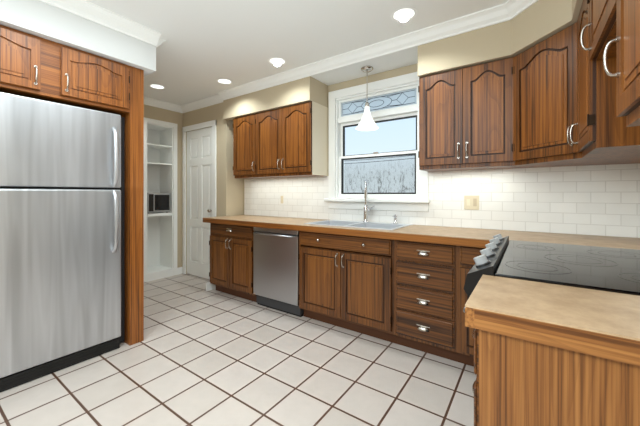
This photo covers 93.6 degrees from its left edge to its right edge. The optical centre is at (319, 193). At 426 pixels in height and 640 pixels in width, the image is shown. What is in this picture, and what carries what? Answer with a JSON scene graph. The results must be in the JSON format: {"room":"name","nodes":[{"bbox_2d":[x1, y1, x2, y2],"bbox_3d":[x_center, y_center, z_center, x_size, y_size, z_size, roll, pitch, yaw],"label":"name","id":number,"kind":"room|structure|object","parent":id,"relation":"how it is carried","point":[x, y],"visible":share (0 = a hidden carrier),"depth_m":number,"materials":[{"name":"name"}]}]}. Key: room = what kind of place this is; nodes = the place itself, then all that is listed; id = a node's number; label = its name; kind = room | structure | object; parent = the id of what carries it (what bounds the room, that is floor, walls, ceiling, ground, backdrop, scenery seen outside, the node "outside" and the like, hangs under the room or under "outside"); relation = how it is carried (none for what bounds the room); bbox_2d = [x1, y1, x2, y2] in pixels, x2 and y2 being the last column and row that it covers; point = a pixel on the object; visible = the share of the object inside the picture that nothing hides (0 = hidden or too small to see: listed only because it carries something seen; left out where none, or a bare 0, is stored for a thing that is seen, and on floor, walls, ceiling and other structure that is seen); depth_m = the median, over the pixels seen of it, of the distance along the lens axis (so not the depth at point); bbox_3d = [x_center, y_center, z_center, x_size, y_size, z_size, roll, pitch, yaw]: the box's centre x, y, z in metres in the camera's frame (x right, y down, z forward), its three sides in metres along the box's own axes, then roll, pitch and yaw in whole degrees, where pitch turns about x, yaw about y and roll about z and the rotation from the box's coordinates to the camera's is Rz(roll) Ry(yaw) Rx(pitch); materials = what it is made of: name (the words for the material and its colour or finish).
{"room":"kitchen","nodes":[
{"label":"kitchen","id":0,"kind":"room"},
{"bbox_2d":[0,273,476,425],"bbox_3d":[-1.797,1.250,1.051,5.650,0.100,6.300,0,0,35],"label":"floor","id":1,"kind":"structure","parent":0,"point":[199,355],"depth_m":1.95,"materials":[{"name":"tile"}]},
{"bbox_2d":[0,92,124,391],"bbox_3d":[-2.061,0.290,2.177,0.786,1.811,0.953,0,0,35],"label":"fridge","id":2,"kind":"object","parent":1,"relation":"on","point":[62,236],"visible":1,"depth_m":2.02,"materials":[{"name":"silver metal"}]},
{"bbox_2d":[144,117,176,281],"bbox_3d":[-2.411,0.083,4.362,0.396,2.235,0.490,0,0,35],"label":"shelf niche","id":3,"kind":"object","parent":1,"relation":"on","point":[160,176],"visible":0.75,"depth_m":4.46,"materials":[{"name":"white paint"}]},
{"bbox_2d":[147,193,169,212],"bbox_3d":[-2.406,0.130,4.358,0.318,0.289,0.320,0,0,35],"label":"microwave","id":4,"kind":"object","parent":3,"relation":"in","point":[158,202],"visible":0.83,"depth_m":4.25,"materials":[{"name":"silver metal"}]},
{"bbox_2d":[209,223,256,301],"bbox_3d":[-0.869,0.765,3.693,0.780,0.870,0.597,0,0,35],"label":"base cabinet","id":5,"kind":"object","parent":1,"relation":"on","point":[231,246],"depth_m":3.43,"materials":[{"name":"brown wood"}]},
{"bbox_2d":[253,227,303,316],"bbox_3d":[-0.312,0.767,3.268,0.612,0.866,0.624,0,0,35],"label":"dishwasher","id":6,"kind":"object","parent":1,"relation":"on","point":[275,270],"visible":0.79,"depth_m":3.03,"materials":[{"name":"grey metal"}]},
{"bbox_2d":[389,239,456,361],"bbox_3d":[0.916,0.765,2.443,0.477,0.870,0.597,0,0,35],"label":"base cabinet","id":7,"kind":"object","parent":1,"relation":"on","point":[412,294],"depth_m":2.20,"materials":[{"name":"brown wood"}]},
{"bbox_2d":[203,215,639,249],"bbox_3d":[0.337,0.318,2.811,3.851,0.056,0.646,0,0,35],"label":"countertop","id":8,"kind":"structure","parent":7,"relation":"on","point":[470,237],"depth_m":2.25,"materials":[{"name":"brown"}]},
{"bbox_2d":[304,219,412,229],"bbox_3d":[0.357,0.376,2.846,0.890,0.186,0.517,0,0,35],"label":"sink","id":9,"kind":"object","parent":8,"relation":"in","point":[367,225],"visible":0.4,"depth_m":2.88,"materials":[{"name":"silver metal"}]},
{"bbox_2d":[393,214,397,223],"bbox_3d":[0.702,0.238,2.824,0.044,0.088,0.088,0,0,35],"label":"soap dispenser","id":10,"kind":"object","parent":9,"relation":"on","point":[395,218],"visible":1,"depth_m":2.83,"materials":[{"name":"silver metal"}]},
{"bbox_2d":[363,180,374,221],"bbox_3d":[0.458,0.073,2.942,0.129,0.418,0.159,0,0,35],"label":"faucet","id":11,"kind":"object","parent":8,"relation":"on","point":[366,210],"visible":1,"depth_m":2.98,"materials":[{"name":"silver metal"}]},
{"bbox_2d":[457,246,485,366],"bbox_3d":[1.295,0.765,2.178,0.448,0.870,0.597,0,0,35],"label":"base cabinet","id":12,"kind":"object","parent":1,"relation":"on","point":[465,254],"depth_m":2.04,"materials":[{"name":"brown wood"}]},
{"bbox_2d":[463,234,639,312],"bbox_3d":[1.126,0.718,1.283,0.804,0.964,0.946,0,0,35],"label":"range","id":13,"kind":"object","parent":1,"relation":"on","point":[615,270],"visible":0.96,"depth_m":1.17,"materials":[{"name":"black"}]},
{"bbox_2d":[472,328,639,425],"bbox_3d":[0.785,0.764,0.735,0.746,0.871,0.337,0,0,35],"label":"base cabinet","id":14,"kind":"object","parent":1,"relation":"on","point":[519,382],"visible":0.75,"depth_m":0.71,"materials":[{"name":"brown wood"}]},
{"bbox_2d":[465,275,639,366],"bbox_3d":[0.781,0.318,0.724,0.729,0.056,0.361,0,0,35],"label":"countertop","id":15,"kind":"structure","parent":14,"relation":"on","point":[601,324],"depth_m":0.74,"materials":[{"name":"laminate"}]},
{"bbox_2d":[144,64,428,273],"bbox_3d":[-1.756,-0.050,1.022,5.550,2.500,6.300,0,0,35],"label":"wall","id":16,"kind":"structure","parent":0,"point":[229,194],"depth_m":4.06,"materials":[{"name":"beige paint"}]},
{"bbox_2d":[0,25,143,345],"bbox_3d":[-2.046,0.095,2.211,0.822,2.210,1.095,0,0,35],"label":"upper cabinet","id":17,"kind":"object","parent":16,"relation":"attached to","point":[33,66],"visible":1,"depth_m":2.22,"materials":[{"name":"brown wood"}]},
{"bbox_2d":[182,120,215,279],"bbox_3d":[-1.722,0.100,4.303,0.798,2.200,0.106,0,0,35],"label":"pantry door","id":18,"kind":"structure","parent":16,"relation":"in","point":[201,174],"depth_m":4.31,"materials":[{"name":"white paint"}]},
{"bbox_2d":[206,282,215,290],"bbox_3d":[-1.316,1.150,3.826,0.014,0.100,0.300,0,0,35],"label":"baseboard","id":19,"kind":"structure","parent":16,"relation":"attached to","point":[209,286],"depth_m":3.73,"materials":[{"name":"white wood"}]},
{"bbox_2d":[233,101,327,178],"bbox_3d":[-0.520,-0.585,3.599,1.244,0.770,0.354,0,0,35],"label":"upper cabinet","id":20,"kind":"object","parent":16,"relation":"attached to","point":[288,142],"visible":1,"depth_m":3.36,"materials":[{"name":"brown wood"}]},
{"bbox_2d":[39,0,537,112],"bbox_3d":[-1.699,-1.258,0.799,4.900,0.085,5.700,0,0,35],"label":"crown molding","id":21,"kind":"structure","parent":16,"relation":"attached to","point":[508,10],"depth_m":2.41,"materials":[{"name":"white paint"}]},
{"bbox_2d":[324,72,429,211],"bbox_3d":[0.566,-0.486,3.103,1.131,1.302,0.223,0,0,35],"label":"window","id":22,"kind":"structure","parent":16,"relation":"in","point":[393,98],"depth_m":3.09,"materials":[{"name":"white painted wood"},{"name":"clear glass"},{"name":"leaded patterned glass"}]},
{"bbox_2d":[244,164,635,237],"bbox_3d":[0.530,0.045,3.077,3.859,0.490,0.009,0,0,35],"label":"backsplash","id":23,"kind":"structure","parent":16,"relation":"attached to","point":[601,200],"depth_m":2.40,"materials":[{"name":"white tile"}]},
{"bbox_2d":[464,196,478,209],"bbox_3d":[1.282,0.075,2.542,0.115,0.120,0.006,0,0,35],"label":"electrical outlet plate","id":24,"kind":"object","parent":23,"relation":"attached to","point":[471,202],"depth_m":2.54,"materials":[{"name":"beige plastic"}]},
{"bbox_2d":[418,67,465,171],"bbox_3d":[1.046,-0.585,2.524,0.334,0.770,0.319,0,0,35],"label":"upper cabinet","id":25,"kind":"object","parent":16,"relation":"attached to","point":[442,96],"depth_m":2.38,"materials":[{"name":"brown wood"}]},
{"bbox_2d":[466,59,512,169],"bbox_3d":[1.320,-0.585,2.332,0.334,0.770,0.319,0,0,35],"label":"upper cabinet","id":26,"kind":"object","parent":16,"relation":"attached to","point":[485,82],"depth_m":2.21,"materials":[{"name":"brown wood"}]},
{"bbox_2d":[506,24,573,159],"bbox_3d":[1.401,-0.595,1.895,0.320,0.726,0.321,0,0,35],"label":"upper cabinet","id":27,"kind":"object","parent":16,"relation":"attached to","point":[569,96],"depth_m":1.89,"materials":[{"name":"brown wood"}]},
{"bbox_2d":[510,156,639,167],"bbox_3d":[1.651,-0.585,1.916,0.686,0.770,0.622,0,0,35],"label":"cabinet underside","id":28,"kind":"object","parent":16,"relation":"attached to","point":[527,161],"depth_m":1.96,"materials":[{"name":"brown wood"}]},
{"bbox_2d":[586,0,609,63],"bbox_3d":[1.198,-0.775,1.005,0.383,0.390,0.498,0,0,35],"label":"upper cabinet","id":29,"kind":"object","parent":16,"relation":"attached to","point":[597,11],"depth_m":1.20,"materials":[{"name":"brown wood"}]},
{"bbox_2d":[574,0,639,159],"bbox_3d":[1.469,-0.585,1.392,0.383,0.770,0.445,0,0,35],"label":"upper cabinet","id":30,"kind":"object","parent":16,"relation":"attached to","point":[593,138],"depth_m":1.36,"materials":[{"name":"brown wood"}]},
{"bbox_2d":[610,0,639,131],"bbox_3d":[0.932,-0.585,0.625,0.383,0.770,0.432,0,0,35],"label":"upper cabinet","id":31,"kind":"object","parent":16,"relation":"attached to","point":[624,14],"depth_m":0.86,"materials":[{"name":"brown wood"}]},
{"bbox_2d":[636,163,639,237],"bbox_3d":[1.528,0.045,1.145,0.009,0.490,2.010,0,0,35],"label":"backsplash","id":32,"kind":"structure","parent":16,"relation":"attached to","point":[637,164],"depth_m":1.98,"materials":[{"name":"white tile"}]},
{"bbox_2d":[87,0,507,104],"bbox_3d":[-1.797,-1.350,1.051,5.650,0.100,6.300,0,0,35],"label":"ceiling","id":33,"kind":"structure","parent":0,"point":[204,47],"depth_m":2.39,"materials":[{"name":"white paint"}]},
{"bbox_2d":[0,0,155,76],"bbox_3d":[-2.187,-1.155,2.010,0.828,0.287,1.725,0,0,35],"label":"soffit","id":34,"kind":"structure","parent":33,"relation":"attached to","point":[38,18],"depth_m":2.04,"materials":[{"name":"white paint"}]},
{"bbox_2d":[148,84,165,88],"bbox_3d":[-1.970,-1.296,3.638,0.187,0.002,0.187,0,0,-10],"label":"recessed light","id":35,"kind":"object","parent":33,"relation":"in","point":[156,86],"depth_m":3.63,"materials":[{"name":"white glass"}]},
{"bbox_2d":[216,78,232,83],"bbox_3d":[-1.100,-1.296,3.468,0.187,0.002,0.187,0,0,-10],"label":"recessed light","id":36,"kind":"object","parent":33,"relation":"in","point":[226,81],"depth_m":3.47,"materials":[{"name":"white glass"}]},
{"bbox_2d":[268,57,286,65],"bbox_3d":[-0.418,-1.296,2.942,0.187,0.002,0.187,0,0,-10],"label":"recessed light","id":37,"kind":"object","parent":33,"relation":"in","point":[275,60],"depth_m":2.95,"materials":[{"name":"white glass"}]},
{"bbox_2d":[223,0,582,120],"bbox_3d":[-0.054,-1.135,2.259,3.876,0.327,2.018,0,0,35],"label":"soffit ceiling","id":38,"kind":"structure","parent":33,"relation":"attached to","point":[537,22],"depth_m":2.35,"materials":[{"name":"beige paint"}]},
{"bbox_2d":[356,66,378,130],"bbox_3d":[0.458,-0.927,2.921,0.224,0.584,0.224,0,0,35],"label":"pendant light","id":39,"kind":"object","parent":38,"relation":"hanging from","point":[367,123],"visible":1,"depth_m":2.89,"materials":[{"name":"white glass"}]},
{"bbox_2d":[391,7,416,21],"bbox_3d":[0.607,-1.296,2.175,0.187,0.002,0.187,0,0,-10],"label":"recessed light","id":40,"kind":"object","parent":33,"relation":"in","point":[403,14],"depth_m":2.17,"materials":[{"name":"white glass"}]},
{"label":"outside","id":41,"kind":"structure","parent":0,"visible":0},
{"bbox_2d":[344,117,415,192],"bbox_3d":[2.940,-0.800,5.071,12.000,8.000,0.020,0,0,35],"label":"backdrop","id":42,"kind":"structure","parent":41,"point":[394,135],"depth_m":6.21,"materials":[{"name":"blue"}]},
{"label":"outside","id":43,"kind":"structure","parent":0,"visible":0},
{"bbox_2d":[345,155,414,163],"bbox_3d":[2.066,-0.780,4.693,6.001,0.409,0.008,0,0,35],"label":"wires","id":44,"kind":"object","parent":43,"point":[380,158],"depth_m":5.39,"materials":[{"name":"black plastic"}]}
]}

